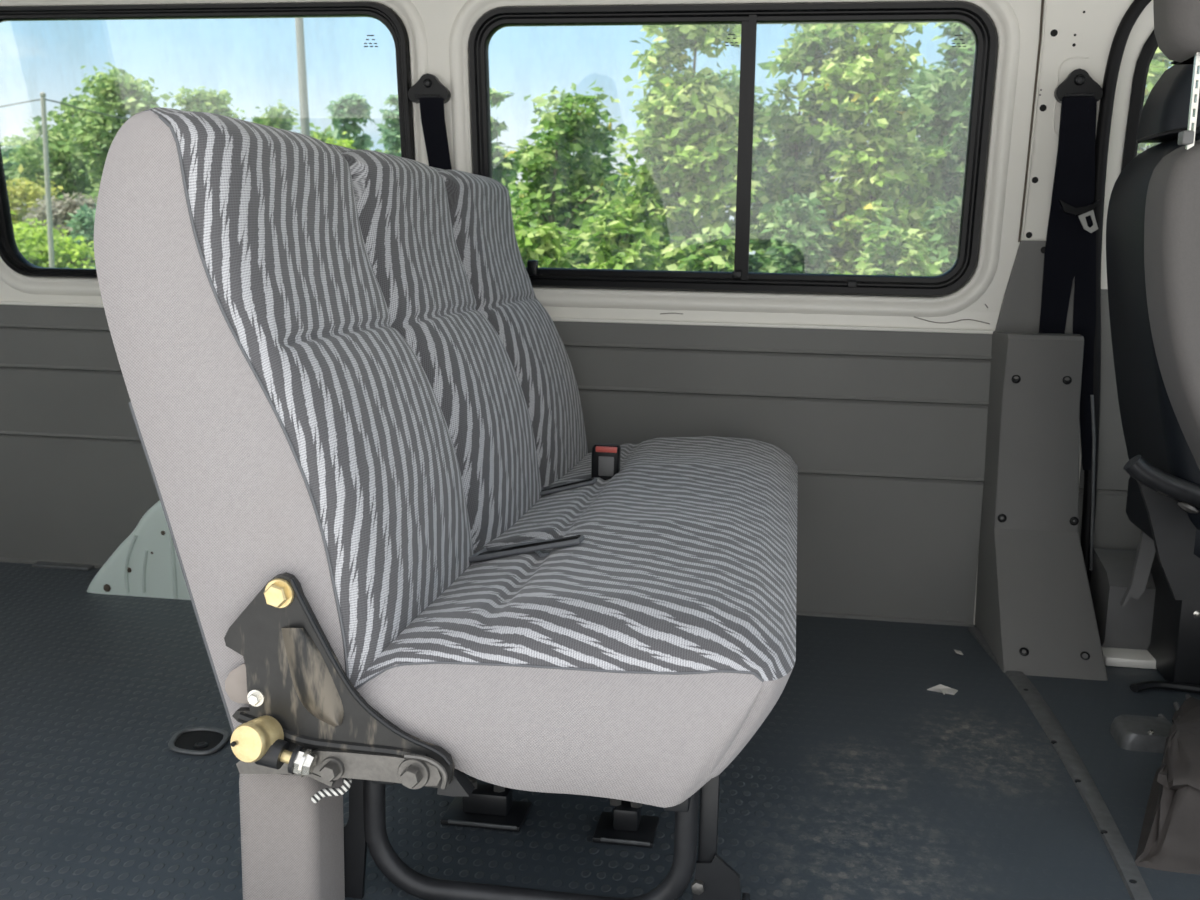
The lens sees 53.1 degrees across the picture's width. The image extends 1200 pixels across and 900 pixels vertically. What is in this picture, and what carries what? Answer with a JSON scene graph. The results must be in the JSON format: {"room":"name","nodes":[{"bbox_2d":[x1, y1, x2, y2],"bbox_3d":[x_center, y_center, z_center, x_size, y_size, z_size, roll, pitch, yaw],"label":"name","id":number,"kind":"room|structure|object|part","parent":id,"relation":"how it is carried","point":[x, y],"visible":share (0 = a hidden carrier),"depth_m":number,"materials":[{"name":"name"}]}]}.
{"room":"vehicle interior","nodes":[
{"label":"vehicle interior","id":0,"kind":"room"},
{"bbox_2d":[0,0,1133,624],"bbox_3d":[-0.293,-0.373,2.640,4.160,1.440,0.147,3,10,9],"label":"wall","id":1,"kind":"structure","parent":0,"point":[1041,42],"depth_m":2.50,"materials":[{"name":"white metal"}]},
{"bbox_2d":[32,561,93,570],"bbox_3d":[-1.312,0.284,2.932,0.150,0.008,0.030,3,10,9],"label":"trim","id":2,"kind":"structure","parent":1,"relation":"attached to","point":[39,564],"depth_m":2.92,"materials":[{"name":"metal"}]},
{"bbox_2d":[0,1,414,277],"bbox_3d":[-0.916,-0.678,2.693,1.038,0.595,0.123,3,10,9],"label":"window","id":3,"kind":"structure","parent":1,"relation":"in","point":[10,254],"depth_m":2.60,"materials":[{"name":"black rubber"}]},
{"bbox_2d":[408,73,451,169],"bbox_3d":[-0.344,-0.531,2.608,0.128,0.544,0.088,3,10,9],"label":"belt","id":4,"kind":"object","parent":1,"relation":"hanging from","point":[428,91],"visible":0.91,"depth_m":2.55,"materials":[{"name":"black fabric"}]},
{"bbox_3d":[-0.363,-0.767,2.548,0.088,0.058,0.030,3,10,9],"label":"anchor plate","id":5,"kind":"part","parent":4,"relation":"part of","materials":[{"name":"black plastic"}]},
{"bbox_2d":[0,305,991,626],"bbox_3d":[-0.764,-0.006,2.814,3.210,0.640,0.016,3,10,9],"label":"wall panel","id":6,"kind":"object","parent":1,"relation":"attached to","point":[885,432],"depth_m":2.63,"materials":[{"name":"grey plastic"}]},
{"bbox_2d":[0,301,992,333],"bbox_3d":[-0.759,-0.320,2.763,3.206,0.008,0.014,3,10,9],"label":"trim","id":7,"kind":"structure","parent":1,"relation":"attached to","point":[903,329],"depth_m":2.59,"materials":[{"name":"white paint"}]},
{"bbox_2d":[468,1,997,296],"bbox_3d":[0.254,-0.620,2.508,1.072,0.578,0.119,3,10,9],"label":"window","id":8,"kind":"structure","parent":1,"relation":"in","point":[976,19],"depth_m":2.48,"materials":[{"name":"black rubber"}]},
{"bbox_2d":[975,240,1107,680],"bbox_3d":[0.902,0.003,2.388,0.226,0.828,0.309,3,10,9],"label":"trim","id":9,"kind":"structure","parent":1,"relation":"attached to","point":[1035,612],"depth_m":2.45,"materials":[{"name":"grey plastic"}]},
{"bbox_3d":[0.918,-0.331,2.470,0.186,0.196,0.036,3,10,9],"label":"pillar plate","id":10,"kind":"part","parent":9,"relation":"part of","materials":[{"name":"grey plastic"}]},
{"bbox_2d":[1039,68,1102,469],"bbox_3d":[0.959,-0.348,2.420,0.144,0.800,0.085,3,10,9],"label":"belt","id":11,"kind":"object","parent":1,"relation":"hanging from","point":[1070,246],"visible":0.98,"depth_m":2.42,"materials":[{"name":"black fabric"}]},
{"bbox_3d":[0.934,-0.710,2.341,0.087,0.062,0.031,3,10,9],"label":"anchor plate","id":12,"kind":"part","parent":11,"relation":"part of","materials":[{"name":"black plastic"}]},
{"bbox_2d":[1089,395,1095,569],"bbox_3d":[1.026,0.070,2.504,0.035,0.371,0.007,3,10,9],"label":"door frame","id":13,"kind":"structure","parent":1,"relation":"attached to","point":[1091,396],"depth_m":2.50,"materials":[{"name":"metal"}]},
{"bbox_2d":[1081,0,1151,585],"bbox_3d":[1.356,-0.254,2.329,0.793,1.373,0.117,4,10,17],"label":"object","id":14,"kind":"structure","parent":1,"relation":"attached to","point":[1135,9],"depth_m":2.39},
{"bbox_2d":[1079,0,1157,649],"bbox_3d":[1.380,-0.291,2.349,0.840,1.440,0.220,3,10,9],"label":"door","id":15,"kind":"structure","parent":1,"relation":"in","point":[1116,538],"depth_m":2.43,"materials":[{"name":"white paint"}]},
{"bbox_3d":[1.394,-0.633,2.336,0.840,0.760,0.131,3,10,9],"label":"frame","id":16,"kind":"part","parent":15,"relation":"part of","materials":[{"name":"white paint"}]},
{"bbox_2d":[1101,646,1155,668],"bbox_3d":[1.330,0.420,2.396,0.648,0.020,0.160,3,10,9],"label":"trim","id":17,"kind":"structure","parent":1,"relation":"attached to","point":[1118,657],"depth_m":2.37,"materials":[{"name":"white paint"}]},
{"bbox_2d":[0,562,1199,899],"bbox_3d":[-0.082,0.506,1.931,4.880,0.048,1.872,3,10,9],"label":"floor","id":18,"kind":"structure","parent":0,"point":[862,780],"depth_m":1.79,"materials":[{"name":"rubber"}]},
{"bbox_2d":[87,500,190,599],"bbox_3d":[-0.670,0.182,2.727,0.996,0.303,0.217,3,10,9],"label":"wheel arch","id":19,"kind":"object","parent":18,"relation":"on","point":[146,563],"visible":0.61,"depth_m":2.69,"materials":[{"name":"paint"}]},
{"bbox_2d":[168,727,229,754],"bbox_3d":[-0.646,0.468,1.932,0.097,0.007,0.100,3,10,9],"label":"anchor","id":20,"kind":"object","parent":18,"relation":"on","point":[194,740],"visible":1,"depth_m":1.93,"materials":[{"name":"metal"}]},
{"bbox_2d":[94,107,797,899],"bbox_3d":[-0.080,0.010,1.906,0.786,0.938,1.426,3,10,9],"label":"seat","id":21,"kind":"object","parent":18,"relation":"on","point":[355,406],"visible":0.98,"depth_m":1.32,"materials":[{"name":"fabric"}]},
{"bbox_3d":[-0.410,0.002,1.295,0.280,0.714,0.013,3,10,9],"label":"panel","id":22,"kind":"part","parent":21,"relation":"part of","materials":[{"name":"grey fabric"}]},
{"bbox_3d":[-0.370,0.312,1.297,0.042,0.046,0.044,4,10,19],"label":"release knob","id":23,"kind":"part","parent":21,"relation":"part of","materials":[{"name":"yellow metal"}]},
{"bbox_3d":[-0.345,0.330,1.298,0.046,0.023,0.014,3,10,9],"label":"threaded rod","id":24,"kind":"part","parent":21,"relation":"part of","materials":[{"name":"yellow metal"}]},
{"bbox_3d":[-0.366,0.459,1.433,0.097,0.201,0.102,3,10,9],"label":"leg","id":25,"kind":"part","parent":21,"relation":"part of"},
{"bbox_2d":[288,745,303,773],"bbox_3d":[-0.328,0.335,1.296,0.011,0.030,0.030,3,10,9],"label":"washer","id":26,"kind":"object","parent":21,"relation":"in","point":[295,752],"depth_m":1.28,"materials":[{"name":"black metal"}]},
{"bbox_2d":[298,749,312,776],"bbox_3d":[-0.318,0.338,1.294,0.010,0.030,0.030,3,10,9],"label":"nut","id":27,"kind":"object","parent":21,"relation":"in","point":[305,756],"depth_m":1.29,"materials":[{"name":"metal"}]},
{"bbox_3d":[-0.298,0.378,1.331,0.047,0.032,0.009,3,10,9],"label":"release cord","id":28,"kind":"part","parent":21,"relation":"part of","materials":[{"name":"white fabric"}]},
{"bbox_3d":[-0.325,0.471,1.476,0.087,0.164,0.008,3,10,9],"label":"leg plate","id":29,"kind":"part","parent":21,"relation":"part of","materials":[{"name":"black paint"}]},
{"bbox_3d":[-0.288,-0.149,1.942,0.348,0.644,1.336,3,10,9],"label":"backrest","id":30,"kind":"part","parent":21,"relation":"part of","materials":[{"name":"grey fabric"}]},
{"bbox_3d":[-0.151,0.274,1.990,0.029,0.028,1.240,3,10,9],"label":"cross rail","id":31,"kind":"part","parent":21,"relation":"part of","materials":[{"name":"black metal"}]},
{"bbox_3d":[-0.158,0.357,1.319,0.036,0.040,0.023,3,10,9],"label":"seat frame","id":32,"kind":"part","parent":21,"relation":"part of","materials":[{"name":"black paint"}]},
{"bbox_2d":[354,436,797,687],"bbox_3d":[0.054,0.131,1.932,0.520,0.146,1.336,3,10,9],"label":"seat cushion","id":33,"kind":"object","parent":21,"relation":"on","point":[677,568],"depth_m":1.43,"materials":[{"name":"grey fabric"}]},
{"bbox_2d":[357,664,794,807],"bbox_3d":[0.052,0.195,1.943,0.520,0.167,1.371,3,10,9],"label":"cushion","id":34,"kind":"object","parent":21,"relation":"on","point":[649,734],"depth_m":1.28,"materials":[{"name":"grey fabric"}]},
{"bbox_2d":[591,443,620,479],"bbox_3d":[0.010,0.053,2.176,0.051,0.127,0.033,3,10,9],"label":"seat belt buckle","id":35,"kind":"object","parent":21,"relation":"attached to","point":[605,460],"visible":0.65,"depth_m":2.16,"materials":[{"name":"black plastic"}]},
{"bbox_3d":[0.185,0.289,1.937,0.029,0.028,1.240,3,10,9],"label":"cross rail","id":36,"kind":"part","parent":21,"relation":"part of","materials":[{"name":"black metal"}]},
{"bbox_3d":[0.158,0.550,1.426,0.038,0.044,0.072,3,10,9],"label":"foot plate","id":37,"kind":"part","parent":21,"relation":"part of","materials":[{"name":"black paint"}]},
{"bbox_2d":[440,777,531,831],"bbox_3d":[-0.160,0.493,1.698,0.114,0.053,0.082,3,10,9],"label":"bracket","id":38,"kind":"object","parent":18,"relation":"on","point":[488,806],"visible":0.8,"depth_m":1.68,"materials":[{"name":"black metal"}]},
{"bbox_3d":[-0.160,0.515,1.703,0.114,0.008,0.080,3,10,9],"label":"rail plate","id":39,"kind":"part","parent":38,"relation":"part of","materials":[{"name":"black paint"}]},
{"bbox_2d":[592,798,658,847],"bbox_3d":[0.037,0.504,1.658,0.083,0.053,0.082,3,10,9],"label":"bracket","id":40,"kind":"object","parent":18,"relation":"on","point":[626,826],"visible":0.87,"depth_m":1.65,"materials":[{"name":"black metal"}]},
{"bbox_2d":[927,684,957,694],"bbox_3d":[0.638,0.443,2.216,0.049,0.008,0.044,-4,11,-27],"label":"paper scrap","id":41,"kind":"object","parent":18,"relation":"on","point":[940,688],"visible":1,"depth_m":2.22,"materials":[{"name":"white paper"}]},
{"bbox_2d":[968,627,1152,899],"bbox_3d":[0.755,0.482,2.002,0.065,0.007,1.197,2,10,7],"label":"trim","id":42,"kind":"structure","parent":18,"relation":"on","point":[1135,885],"depth_m":1.85,"materials":[{"name":"metal"}]},
{"bbox_2d":[1110,715,1171,752],"bbox_3d":[0.910,0.472,2.006,0.092,0.034,0.088,3,10,9],"label":"bracket","id":43,"kind":"object","parent":18,"relation":"on","point":[1130,732],"visible":0.88,"depth_m":1.98,"materials":[{"name":"metal"}]},
{"bbox_2d":[1106,61,1199,684],"bbox_3d":[1.177,-0.113,2.174,0.542,1.141,0.493,3,10,9],"label":"seat","id":44,"kind":"object","parent":18,"relation":"on","point":[1163,494],"visible":0.73,"depth_m":2.09,"materials":[{"name":"black fabric"}]},
{"bbox_3d":[1.057,-0.209,2.131,0.270,0.666,0.368,3,10,9],"label":"backrest","id":45,"kind":"part","parent":44,"relation":"part of","materials":[{"name":"grey fabric"}]},
{"bbox_2d":[1126,476,1199,557],"bbox_3d":[1.221,0.123,2.184,0.424,0.096,0.384,3,10,9],"label":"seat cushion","id":46,"kind":"object","parent":44,"relation":"on","point":[1184,527],"depth_m":2.04,"materials":[{"name":"black fabric"}]},
{"bbox_3d":[1.001,0.153,2.045,0.182,0.210,0.016,3,10,9],"label":"recliner plate","id":47,"kind":"part","parent":44,"relation":"part of","materials":[{"name":"black paint"}]},
{"bbox_2d":[1130,681,1199,692],"bbox_3d":[1.057,0.442,2.240,0.139,0.015,0.039,1,10,2],"label":"hose","id":48,"kind":"object","parent":18,"relation":"on","point":[1143,685],"visible":1,"depth_m":2.23,"materials":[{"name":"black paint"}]},
{"bbox_2d":[1135,697,1199,874],"bbox_3d":[0.951,0.353,1.696,0.290,0.373,0.452,6,11,28],"label":"cover","id":49,"kind":"object","parent":18,"relation":"on","point":[1169,840],"visible":1,"depth_m":1.61,"materials":[{"name":"rubber"}]},
{"bbox_2d":[1144,0,1199,469],"bbox_3d":[1.121,-0.086,1.738,0.741,1.231,0.320,3,10,9],"label":"seat","id":50,"kind":"object","parent":18,"relation":"on","point":[1172,208],"visible":1,"depth_m":1.62,"materials":[{"name":"grey fabric"}]},
{"bbox_3d":[0.790,-0.466,1.595,0.008,0.142,0.008,3,10,9],"label":"headrest post","id":51,"kind":"part","parent":50,"relation":"part of","materials":[{"name":"metal"}]},
{"bbox_2d":[1173,702,1179,710],"bbox_3d":[1.019,0.473,2.074,0.025,0.010,0.186,2,10,7],"label":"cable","id":52,"kind":"object","parent":18,"relation":"on","point":[1176,704],"visible":0.23,"depth_m":2.15,"materials":[{"name":"grey plastic"}]},
{"label":"outside","id":53,"kind":"structure","parent":0,"visible":0},
{"bbox_3d":[27.503,-26.135,165.423,416.000,0.080,332.576,3,10,9],"label":"ground","id":54,"kind":"structure","parent":53,"visible":0},
{"bbox_2d":[0,128,41,170],"bbox_3d":[-18.965,-8.360,40.645,4.376,4.978,4.087,-7,13,-39],"label":"tree","id":55,"kind":"object","parent":54,"relation":"on","point":[14,141],"visible":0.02,"depth_m":40.13,"materials":[{"name":"green plant"}]},
{"bbox_2d":[1,145,67,216],"bbox_3d":[-17.574,-7.068,35.866,3.969,4.084,3.515,8,12,36],"label":"tree","id":56,"kind":"object","parent":54,"relation":"on","point":[6,150],"visible":0.03,"depth_m":35.41,"materials":[{"name":"green plant"}]},
{"bbox_2d":[6,164,64,227],"bbox_3d":[-12.932,-5.199,28.424,2.749,3.072,3.530,9,12,39],"label":"bush","id":57,"kind":"object","parent":54,"relation":"on","point":[21,192],"visible":0.17,"depth_m":27.62,"materials":[{"name":"yellow plant"}]},
{"bbox_2d":[40,92,54,267],"bbox_3d":[-9.465,-4.198,20.604,0.109,3.760,0.104,3,10,9],"label":"post","id":58,"kind":"object","parent":54,"relation":"on","point":[42,94],"visible":0.83,"depth_m":20.51,"materials":[{"name":"grey concrete"}]},
{"bbox_2d":[0,99,40,106],"bbox_3d":[-10.203,-5.870,20.448,1.575,0.238,0.026,3,10,9],"label":"overhead wire","id":59,"kind":"object","parent":58,"relation":"attached to","point":[35,99],"visible":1,"depth_m":20.37,"materials":[{"name":"grey metal"}]},
{"bbox_2d":[46,99,127,119],"bbox_3d":[-9.357,-6.208,21.890,0.121,0.060,3.215,2,10,4],"label":"overhead wire","id":60,"kind":"object","parent":58,"relation":"attached to","point":[46,99],"visible":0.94,"depth_m":21.89,"materials":[{"name":"grey metal"}]},
{"bbox_2d":[2,115,99,219],"bbox_3d":[-15.178,-7.106,34.419,4.074,4.737,3.431,3,10,9],"label":"tree","id":61,"kind":"object","parent":54,"relation":"on","point":[64,172],"visible":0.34,"depth_m":33.48,"materials":[{"name":"green plant"}]},
{"bbox_2d":[11,211,95,268],"bbox_3d":[-10.378,-3.343,22.061,4.105,2.042,3.527,9,13,40],"label":"bush","id":62,"kind":"object","parent":54,"relation":"on","point":[31,244],"visible":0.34,"depth_m":22.16,"materials":[{"name":"green plant"}]},
{"bbox_2d":[11,192,97,266],"bbox_3d":[-11.265,-4.382,25.960,2.945,2.395,2.498,3,10,9],"label":"bush","id":63,"kind":"object","parent":54,"relation":"on","point":[60,209],"visible":0.19,"depth_m":25.56,"materials":[{"name":"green plant"}]},
{"bbox_2d":[65,203,96,268],"bbox_3d":[-10.122,-3.906,24.083,1.240,2.075,1.215,3,10,9],"label":"bush","id":64,"kind":"object","parent":54,"relation":"on","point":[86,217],"visible":0.28,"depth_m":23.91,"materials":[{"name":"green plant"}]},
{"bbox_2d":[47,93,117,194],"bbox_3d":[-15.834,-8.103,37.260,3.844,5.720,3.382,3,10,9],"label":"tree","id":65,"kind":"object","parent":54,"relation":"on","point":[63,107],"visible":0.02,"depth_m":36.64,"materials":[{"name":"green plant"}]},
{"bbox_2d":[56,62,170,202],"bbox_3d":[-12.229,-7.226,31.980,4.368,5.904,4.107,3,10,9],"label":"tree","id":66,"kind":"object","parent":54,"relation":"on","point":[113,89],"visible":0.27,"depth_m":30.90,"materials":[{"name":"green plant"}]},
{"bbox_2d":[166,86,245,119],"bbox_3d":[-11.045,-7.158,32.976,3.722,5.477,3.270,-4,11,-28],"label":"tree","id":67,"kind":"object","parent":54,"relation":"on","point":[208,102],"visible":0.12,"depth_m":32.21,"materials":[{"name":"green plant"}]},
{"bbox_2d":[251,99,299,132],"bbox_3d":[-9.213,-7.178,33.926,3.313,5.269,3.042,8,12,35],"label":"tree","id":68,"kind":"object","parent":54,"relation":"on","point":[275,118],"visible":0.05,"depth_m":33.48,"materials":[{"name":"green plant"}]},
{"bbox_2d":[295,18,309,135],"bbox_3d":[-6.176,-6.666,24.576,0.800,7.429,0.192,3,10,9],"label":"utility pole","id":69,"kind":"object","parent":54,"relation":"on","point":[299,26],"visible":0.22,"depth_m":24.34,"materials":[{"name":"grey concrete"}]},
{"bbox_2d":[313,132,356,149],"bbox_3d":[-5.446,-4.925,25.729,2.044,3.715,2.008,-1,10,-14],"label":"tree","id":70,"kind":"object","parent":54,"relation":"on","point":[340,142],"visible":0.02,"depth_m":25.30,"materials":[{"name":"green plant"}]},
{"bbox_2d":[296,123,379,150],"bbox_3d":[-8.633,-7.629,37.356,4.028,5.037,3.711,0,10,-9],"label":"tree","id":71,"kind":"object","parent":54,"relation":"on","point":[323,136],"visible":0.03,"depth_m":36.40,"materials":[{"name":"green plant"}]},
{"bbox_2d":[325,93,375,149],"bbox_3d":[-5.920,-5.639,27.057,1.834,4.657,1.511,3,10,9],"label":"tree","id":72,"kind":"object","parent":54,"relation":"on","point":[353,108],"visible":0.27,"depth_m":26.57,"materials":[{"name":"green plant"}]},
{"bbox_2d":[376,94,400,156],"bbox_3d":[-3.745,-4.419,21.998,0.918,4.030,0.912,3,10,9],"label":"tree","id":73,"kind":"object","parent":54,"relation":"on","point":[390,135],"visible":0.19,"depth_m":21.62,"materials":[{"name":"green plant"}]},
{"bbox_2d":[377,147,400,152],"bbox_3d":[-4.174,-4.545,24.648,1.614,3.376,1.522,-2,10,-20],"label":"tree","id":74,"kind":"object","parent":54,"relation":"on","point":[383,147],"visible":0.02,"depth_m":24.45,"materials":[{"name":"green plant"}]},
{"bbox_2d":[490,88,529,226],"bbox_3d":[-1.049,-2.148,12.155,0.758,2.954,0.694,3,10,9],"label":"leafy tree","id":75,"kind":"object","parent":54,"relation":"on","point":[499,171],"visible":0.16,"depth_m":11.95,"materials":[{"name":"green plant"}]},
{"bbox_2d":[514,221,575,267],"bbox_3d":[-0.361,-0.785,8.336,0.962,1.574,0.785,3,10,9],"label":"leafy bush","id":76,"kind":"object","parent":54,"relation":"on","point":[538,243],"visible":0.19,"depth_m":8.06,"materials":[{"name":"green plant"}]},
{"bbox_2d":[494,80,631,267],"bbox_3d":[-0.378,-1.728,10.277,1.511,2.785,1.414,3,10,9],"label":"leafy tree","id":77,"kind":"object","parent":54,"relation":"on","point":[570,192],"visible":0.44,"depth_m":9.92,"materials":[{"name":"green plant"}]},
{"bbox_2d":[512,130,665,255],"bbox_3d":[-0.097,-2.119,12.816,2.518,2.718,1.973,3,10,9],"label":"leafy tree","id":78,"kind":"object","parent":54,"relation":"on","point":[610,149],"visible":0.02,"depth_m":12.83,"materials":[{"name":"green plant"}]},
{"bbox_2d":[576,202,662,269],"bbox_3d":[0.152,-0.758,7.845,0.850,1.705,0.884,3,10,9],"label":"leafy bush","id":79,"kind":"object","parent":54,"relation":"on","point":[616,233],"visible":0.2,"depth_m":7.84,"materials":[{"name":"green plant"}]},
{"bbox_2d":[566,24,773,269],"bbox_3d":[0.521,-1.868,8.957,1.663,3.536,1.251,3,10,9],"label":"leafy tree","id":80,"kind":"object","parent":54,"relation":"on","point":[682,150],"visible":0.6,"depth_m":8.69,"materials":[{"name":"green plant"}]},
{"bbox_2d":[665,222,751,271],"bbox_3d":[0.736,-0.647,7.642,0.769,1.577,0.667,3,10,9],"label":"leafy bush","id":81,"kind":"object","parent":54,"relation":"on","point":[706,252],"visible":0.19,"depth_m":7.40,"materials":[{"name":"green plant"}]},
{"bbox_2d":[634,62,797,272],"bbox_3d":[1.443,-2.184,11.992,2.446,3.180,1.942,10,13,42],"label":"leafy tree","id":82,"kind":"object","parent":54,"relation":"on","point":[762,151],"visible":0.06,"depth_m":11.58,"materials":[{"name":"green plant"}]},
{"bbox_2d":[759,192,843,273],"bbox_3d":[1.182,-0.773,7.801,0.695,1.789,0.742,-5,11,-31],"label":"leafy bush","id":83,"kind":"object","parent":54,"relation":"on","point":[804,249],"visible":0.3,"depth_m":7.67,"materials":[{"name":"green plant"}]},
{"bbox_2d":[749,23,877,272],"bbox_3d":[1.717,-1.839,9.468,1.151,3.353,1.352,-7,12,-39],"label":"leafy tree","id":84,"kind":"object","parent":54,"relation":"on","point":[809,47],"visible":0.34,"depth_m":9.16,"materials":[{"name":"green plant"}]},
{"bbox_2d":[801,23,946,274],"bbox_3d":[2.070,-1.752,9.129,1.199,3.310,1.142,-1,10,-10],"label":"leafy tree","id":85,"kind":"object","parent":54,"relation":"on","point":[864,167],"visible":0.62,"depth_m":8.77,"materials":[{"name":"green plant"}]},
{"bbox_2d":[851,212,942,275],"bbox_3d":[1.665,-0.646,7.491,0.888,1.661,0.813,3,10,9],"label":"leafy bush","id":86,"kind":"object","parent":54,"relation":"on","point":[895,251],"visible":0.2,"depth_m":7.40,"materials":[{"name":"green plant"}]},
{"bbox_2d":[885,61,970,233],"bbox_3d":[3.372,-2.240,12.025,2.361,3.354,2.028,3,10,9],"label":"leafy tree","id":87,"kind":"object","parent":54,"relation":"on","point":[921,79],"visible":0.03,"depth_m":11.76,"materials":[{"name":"green plant"}]},
{"bbox_2d":[891,22,974,246],"bbox_3d":[2.935,-1.855,9.823,1.269,3.313,0.995,3,10,9],"label":"leafy tree","id":88,"kind":"object","parent":54,"relation":"on","point":[949,117],"visible":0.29,"depth_m":9.55,"materials":[{"name":"green plant"}]},
{"bbox_2d":[920,195,961,275],"bbox_3d":[2.261,-0.726,7.687,0.749,1.776,0.680,3,10,9],"label":"leafy bush","id":89,"kind":"object","parent":54,"relation":"on","point":[946,219],"visible":0.13,"depth_m":7.57,"materials":[{"name":"green plant"}]},
{"bbox_2d":[1137,47,1173,154],"bbox_3d":[3.953,-1.596,9.022,1.099,3.110,1.183,7,11,32],"label":"leafy tree","id":90,"kind":"object","parent":54,"relation":"on","point":[1159,64],"visible":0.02,"depth_m":8.53,"materials":[{"name":"green plant"}]}
]}

